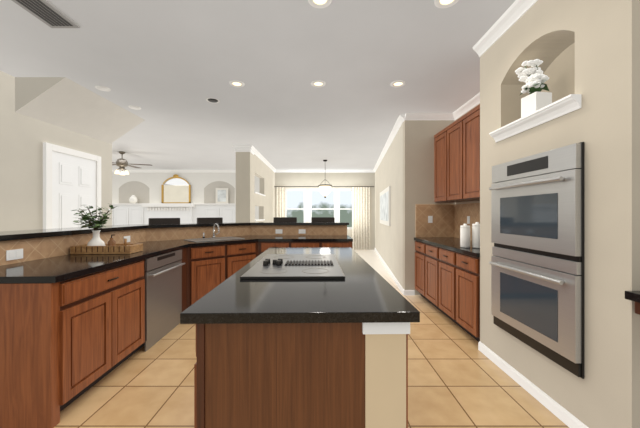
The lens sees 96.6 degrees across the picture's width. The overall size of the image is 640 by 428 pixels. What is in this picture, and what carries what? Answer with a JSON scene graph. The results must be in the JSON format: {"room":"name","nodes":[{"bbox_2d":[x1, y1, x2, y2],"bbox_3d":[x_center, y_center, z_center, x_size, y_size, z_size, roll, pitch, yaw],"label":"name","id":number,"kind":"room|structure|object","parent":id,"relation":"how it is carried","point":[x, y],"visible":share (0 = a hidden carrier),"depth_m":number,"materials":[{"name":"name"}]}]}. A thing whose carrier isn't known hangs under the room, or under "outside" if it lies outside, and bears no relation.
{"room":"kitchen","nodes":[
{"label":"kitchen","id":0,"kind":"room"},
{"bbox_2d":[0,71,111,230],"bbox_3d":[-6.117,-0.145,4.519,4.307,2.850,12.655,0,0,-41],"label":"wall","id":1,"kind":"structure","parent":0,"point":[22,137],"depth_m":3.40,"materials":[{"name":"paint"}]},
{"bbox_2d":[43,142,100,228],"bbox_3d":[-3.443,0.188,4.050,0.110,2.185,0.910,0,0,0],"label":"pantry door","id":2,"kind":"structure","parent":1,"relation":"in","point":[71,177],"depth_m":3.90,"materials":[{"name":"white paint"}]},
{"bbox_2d":[112,0,537,172],"bbox_3d":[-3.435,-1.525,5.794,11.130,0.090,8.828,0,0,0],"label":"crown molding","id":3,"kind":"structure","parent":1,"relation":"attached to","point":[518,8],"depth_m":4.44,"materials":[{"name":"white wood"}]},
{"bbox_2d":[375,248,588,427],"bbox_3d":[0.175,1.240,5.791,3.590,0.080,8.822,0,0,0],"label":"baseboard","id":4,"kind":"structure","parent":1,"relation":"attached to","point":[565,416],"depth_m":2.06,"materials":[{"name":"white wood"}]},
{"bbox_2d":[112,173,374,249],"bbox_3d":[-3.000,-0.145,10.260,12.000,2.850,0.120,0,0,0],"label":"wall","id":5,"kind":"structure","parent":0,"point":[198,182],"depth_m":10.20,"materials":[{"name":"paint"}]},
{"bbox_2d":[118,181,149,202],"bbox_3d":[-6.650,-0.770,10.034,1.124,0.820,0.328,0,0,0],"label":"arched niche","id":6,"kind":"object","parent":5,"relation":"in","point":[132,191],"visible":0.88,"depth_m":10.20,"materials":[{"name":"paint"}]},
{"bbox_2d":[204,181,234,202],"bbox_3d":[-3.600,-0.770,10.146,1.124,0.820,0.103,0,0,0],"label":"arched niche","id":7,"kind":"object","parent":5,"relation":"in","point":[217,191],"visible":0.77,"depth_m":10.20,"materials":[{"name":"paint"}]},
{"bbox_2d":[285,189,351,228],"bbox_3d":[0.115,-0.180,10.200,2.820,1.450,0.100,0,0,0],"label":"window frames","id":8,"kind":"structure","parent":5,"relation":"in","point":[286,190],"depth_m":10.22,"materials":[{"name":"white wood"}]},
{"bbox_2d":[274,186,374,186],"bbox_3d":[0.040,-0.970,10.134,3.780,0.060,0.129,0,0,0],"label":"curtain rod","id":9,"kind":"object","parent":5,"relation":"attached to","point":[274,186],"visible":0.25,"depth_m":10.09,"materials":[{"name":"metal"}]},
{"bbox_2d":[276,187,284,216],"bbox_3d":[-1.400,0.147,10.100,0.320,2.205,0.060,0,0,0],"label":"curtain","id":10,"kind":"object","parent":9,"relation":"hanging from","point":[280,191],"visible":0.4,"depth_m":10.10,"materials":[{"name":"beige fabric"}]},
{"bbox_2d":[352,187,369,248],"bbox_3d":[1.450,0.147,10.100,0.620,2.205,0.060,0,0,0],"label":"curtain","id":11,"kind":"object","parent":9,"relation":"hanging from","point":[360,195],"visible":0.98,"depth_m":10.10,"materials":[{"name":"beige fabric"}]},
{"bbox_2d":[232,145,255,221],"bbox_3d":[-1.765,-0.145,6.685,0.440,2.850,0.440,0,0,0],"label":"column","id":12,"kind":"structure","parent":0,"point":[244,153],"depth_m":6.52,"materials":[{"name":"beige paint"}]},
{"bbox_2d":[0,0,515,169],"bbox_3d":[-3.000,-1.600,4.600,12.400,0.060,12.400,0,0,0],"label":"ceiling","id":13,"kind":"structure","parent":0,"point":[163,58],"depth_m":3.08,"materials":[{"name":"paint"}]},
{"bbox_2d":[12,0,79,27],"bbox_3d":[-2.130,-1.563,2.085,0.240,0.014,0.610,0,0,0],"label":"ceiling vent","id":14,"kind":"object","parent":13,"relation":"in","point":[43,10],"visible":1,"depth_m":2.21,"materials":[{"name":"grey metal"}]},
{"bbox_2d":[15,77,143,143],"bbox_3d":[-3.210,-1.370,4.015,0.580,0.400,1.490,0,0,0],"label":"ceiling bulkhead","id":15,"kind":"object","parent":13,"relation":"attached to","point":[61,102],"depth_m":3.67,"materials":[{"name":"beige paint"}]},
{"bbox_2d":[95,85,110,91],"bbox_3d":[-2.710,-1.564,3.560,0.165,0.012,0.165,0,0,0],"label":"ceiling detector","id":16,"kind":"object","parent":13,"relation":"attached to","point":[102,88],"visible":1,"depth_m":3.54,"materials":[{"name":"white plastic"}]},
{"bbox_2d":[112,151,151,174],"bbox_3d":[-4.998,-1.285,7.249,1.302,0.570,1.263,0,0,0],"label":"ceiling fan","id":17,"kind":"object","parent":13,"relation":"hanging from","point":[121,163],"depth_m":7.16,"materials":[{"name":"silver metal"}]},
{"bbox_2d":[128,105,140,109],"bbox_3d":[-2.730,-1.564,4.200,0.165,0.012,0.165,0,0,0],"label":"ceiling detector","id":18,"kind":"object","parent":13,"relation":"attached to","point":[129,106],"visible":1,"depth_m":4.18,"materials":[{"name":"white plastic"}]},
{"bbox_2d":[206,98,219,102],"bbox_3d":[-1.480,-1.564,3.940,0.180,0.012,0.180,0,0,0],"label":"ceiling detector","id":19,"kind":"object","parent":13,"relation":"attached to","point":[211,100],"visible":1,"depth_m":3.92,"materials":[{"name":"black plastic"}]},
{"bbox_2d":[229,80,244,86],"bbox_3d":[-1.000,-1.564,3.430,0.180,0.012,0.180,0,0,0],"label":"recessed light","id":20,"kind":"object","parent":13,"relation":"in","point":[235,83],"visible":1,"depth_m":3.42,"materials":[{"name":"white glass"}]},
{"bbox_2d":[311,80,325,86],"bbox_3d":[-0.020,-1.564,3.430,0.180,0.012,0.180,0,0,0],"label":"recessed light","id":21,"kind":"object","parent":13,"relation":"in","point":[317,83],"visible":1,"depth_m":3.42,"materials":[{"name":"white glass"}]},
{"bbox_2d":[308,0,331,7],"bbox_3d":[0.000,-1.564,2.080,0.180,0.012,0.180,0,0,0],"label":"recessed light","id":22,"kind":"object","parent":13,"relation":"in","point":[315,3],"visible":1,"depth_m":2.11,"materials":[{"name":"white glass"}]},
{"bbox_2d":[318,160,331,197],"bbox_3d":[0.150,-1.015,8.300,0.400,1.110,0.400,0,0,0],"label":"pendant chandelier","id":23,"kind":"object","parent":13,"relation":"hanging from","point":[325,189],"visible":1,"depth_m":8.18,"materials":[{"name":"glass"}]},
{"bbox_2d":[390,80,405,86],"bbox_3d":[0.940,-1.564,3.430,0.180,0.012,0.180,0,0,0],"label":"recessed light","id":24,"kind":"object","parent":13,"relation":"in","point":[398,83],"visible":1,"depth_m":3.42,"materials":[{"name":"white glass"}]},
{"bbox_2d":[434,0,458,7],"bbox_3d":[0.930,-1.564,2.080,0.180,0.012,0.180,0,0,0],"label":"recessed light","id":25,"kind":"object","parent":13,"relation":"in","point":[438,3],"visible":1,"depth_m":2.11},
{"bbox_2d":[253,154,274,221],"bbox_3d":[-1.690,-0.145,8.525,0.200,2.850,3.350,0,0,0],"label":"wall","id":26,"kind":"structure","parent":0,"point":[265,199],"depth_m":8.32,"materials":[{"name":"beige paint"}]},
{"bbox_2d":[54,250,568,427],"bbox_3d":[-3.000,1.310,4.600,12.400,0.060,12.400,0,0,0],"label":"floor","id":27,"kind":"structure","parent":0,"point":[452,383],"depth_m":2.09,"materials":[{"name":"tile"}]},
{"bbox_2d":[149,218,179,223],"bbox_3d":[-2.398,0.672,4.511,0.460,1.215,0.425,0,0,-45],"label":"bar stool","id":28,"kind":"object","parent":27,"relation":"on","point":[151,220],"visible":0.11,"depth_m":4.62,"materials":[{"name":"brown wood"}]},
{"bbox_2d":[112,203,235,224],"bbox_3d":[-5.300,0.460,9.880,4.900,1.640,0.639,0,0,0],"label":"fireplace","id":29,"kind":"object","parent":27,"relation":"on","point":[125,213],"visible":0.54,"depth_m":9.78,"materials":[{"name":"white paint"}]},
{"bbox_2d":[161,174,190,202],"bbox_3d":[-5.120,-0.887,10.135,1.020,1.045,0.070,0,0,0],"label":"arched mirror","id":30,"kind":"object","parent":29,"relation":"on","point":[177,189],"visible":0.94,"depth_m":10.15,"materials":[{"name":"clear glass"}]},
{"bbox_2d":[0,222,352,427],"bbox_3d":[-1.148,0.715,3.517,3.295,1.130,3.745,0,0,0],"label":"kitchen counter","id":31,"kind":"object","parent":27,"relation":"on","point":[67,320],"visible":0.74,"depth_m":2.21,"materials":[{"name":"brown wood"}]},
{"bbox_2d":[70,243,142,253],"bbox_3d":[-2.020,0.331,2.720,0.520,0.074,0.221,0,0,-4],"label":"wooden tray","id":32,"kind":"object","parent":31,"relation":"on","point":[134,247],"visible":1,"depth_m":2.62,"materials":[{"name":"brown wood"}]},
{"bbox_2d":[72,204,117,245],"bbox_3d":[-2.146,0.125,2.696,0.340,0.462,0.380,0,0,0],"label":"vase","id":33,"kind":"object","parent":32,"relation":"on","point":[98,223],"visible":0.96,"depth_m":2.69,"materials":[{"name":"white ceramic"}]},
{"bbox_2d":[108,235,129,245],"bbox_3d":[-1.923,0.276,2.733,0.199,0.160,0.066,0,0,-8],"label":"soap","id":34,"kind":"object","parent":32,"relation":"on","point":[111,242],"visible":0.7,"depth_m":2.72,"materials":[{"name":"glass"}]},
{"bbox_2d":[184,223,244,241],"bbox_3d":[-1.552,0.255,4.171,0.720,0.227,0.513,0,0,-45],"label":"sink faucet","id":35,"kind":"object","parent":31,"relation":"on","point":[214,238],"visible":1,"depth_m":4.26,"materials":[{"name":"silver metal"}]},
{"bbox_2d":[197,217,222,222],"bbox_3d":[-1.864,0.672,5.038,0.460,1.215,0.425,0,0,-45],"label":"bar stool","id":36,"kind":"object","parent":27,"relation":"on","point":[219,219],"visible":0.1,"depth_m":5.15,"materials":[{"name":"brown wood"}]},
{"bbox_2d":[273,217,296,221],"bbox_3d":[-0.690,0.672,5.473,0.460,1.215,0.425,0,0,0],"label":"bar stool","id":37,"kind":"object","parent":27,"relation":"on","point":[275,219],"visible":0.09,"depth_m":5.63,"materials":[{"name":"brown wood"}]},
{"bbox_2d":[180,247,419,427],"bbox_3d":[-0.090,0.825,2.109,0.936,0.910,2.095,0,0,0],"label":"kitchen island","id":38,"kind":"object","parent":27,"relation":"on","point":[271,353],"visible":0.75,"depth_m":1.11,"materials":[{"name":"brown wood"}]},
{"bbox_2d":[240,254,344,278],"bbox_3d":[-0.162,0.346,2.076,0.611,0.045,0.934,0,0,0],"label":"cooktop","id":39,"kind":"object","parent":38,"relation":"in","point":[271,266],"visible":1,"depth_m":1.89,"materials":[{"name":"silver metal"}]},
{"bbox_2d":[311,217,334,221],"bbox_3d":[0.060,0.672,5.473,0.460,1.215,0.425,0,0,0],"label":"bar stool","id":40,"kind":"object","parent":27,"relation":"on","point":[313,219],"visible":0.05,"depth_m":5.63,"materials":[{"name":"brown wood"}]},
{"bbox_2d":[414,104,479,341],"bbox_3d":[1.800,0.020,3.595,0.656,2.520,1.804,0,0,0],"label":"tall cabinet","id":41,"kind":"object","parent":27,"relation":"on","point":[447,274],"visible":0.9,"depth_m":3.70,"materials":[{"name":"brown wood"}]},
{"bbox_2d":[460,224,469,247],"bbox_3d":[1.600,0.237,3.140,0.100,0.262,0.100,0,0,0],"label":"canister","id":42,"kind":"object","parent":41,"relation":"on","point":[464,229],"visible":1,"depth_m":3.10,"materials":[{"name":"white ceramic"}]},
{"bbox_2d":[472,222,479,247],"bbox_3d":[1.710,0.228,3.100,0.100,0.282,0.100,0,0,0],"label":"canister","id":43,"kind":"object","parent":41,"relation":"on","point":[475,227],"visible":0.76,"depth_m":3.07,"materials":[{"name":"white ceramic"}]},
{"bbox_2d":[375,103,479,294],"bbox_3d":[1.830,-0.145,4.286,0.963,2.850,11.809,0,0,-2],"label":"wall","id":44,"kind":"structure","parent":0,"point":[407,166],"depth_m":4.50,"materials":[{"name":"beige paint"}]},
{"bbox_2d":[380,186,390,225],"bbox_3d":[1.603,-0.170,7.106,0.032,0.860,2.100,0,0,6],"label":"picture frame","id":45,"kind":"object","parent":44,"relation":"attached to","point":[385,195],"visible":1,"depth_m":6.71,"materials":[{"name":"fabric"}]},
{"bbox_2d":[480,0,639,427],"bbox_3d":[1.905,-0.145,2.035,0.790,2.850,1.310,0,0,0],"label":"wall","id":46,"kind":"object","parent":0,"point":[590,49],"visible":0.71,"depth_m":1.58,"materials":[{"name":"beige paint"}]},
{"bbox_2d":[489,94,580,142],"bbox_3d":[1.478,-0.652,2.042,0.061,0.080,0.795,0,0,0],"label":"sill","id":47,"kind":"structure","parent":46,"relation":"attached to","point":[572,102],"depth_m":1.91,"materials":[{"name":"white wood"}]},
{"bbox_2d":[515,59,551,117],"bbox_3d":[1.598,-0.918,2.138,0.203,0.448,0.228,0,0,-42],"label":"vase","id":48,"kind":"object","parent":47,"relation":"on","point":[534,78],"visible":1,"depth_m":2.10,"materials":[{"name":"white ceramic"}]},
{"bbox_2d":[489,142,584,378],"bbox_3d":[1.711,0.265,2.032,0.598,1.353,0.812,0,0,0],"label":"double oven","id":49,"kind":"object","parent":46,"relation":"in","point":[537,263],"visible":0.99,"depth_m":1.87,"materials":[{"name":"silver metal"}]},
{"bbox_2d":[625,291,639,314],"bbox_3d":[1.884,0.425,1.113,0.828,0.110,0.527,0,0,0],"label":"desk","id":50,"kind":"object","parent":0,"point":[634,296],"visible":1,"depth_m":1.35,"materials":[{"name":"black stone"}]},
{"label":"outside","id":51,"kind":"structure","parent":0,"visible":0},
{"bbox_2d":[287,191,351,226],"bbox_3d":[0.115,-0.180,10.550,3.290,1.960,0.001,0,0,0],"label":"window","id":52,"kind":"structure","parent":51,"point":[295,199],"depth_m":10.55,"materials":[{"name":"glass"}]}
]}

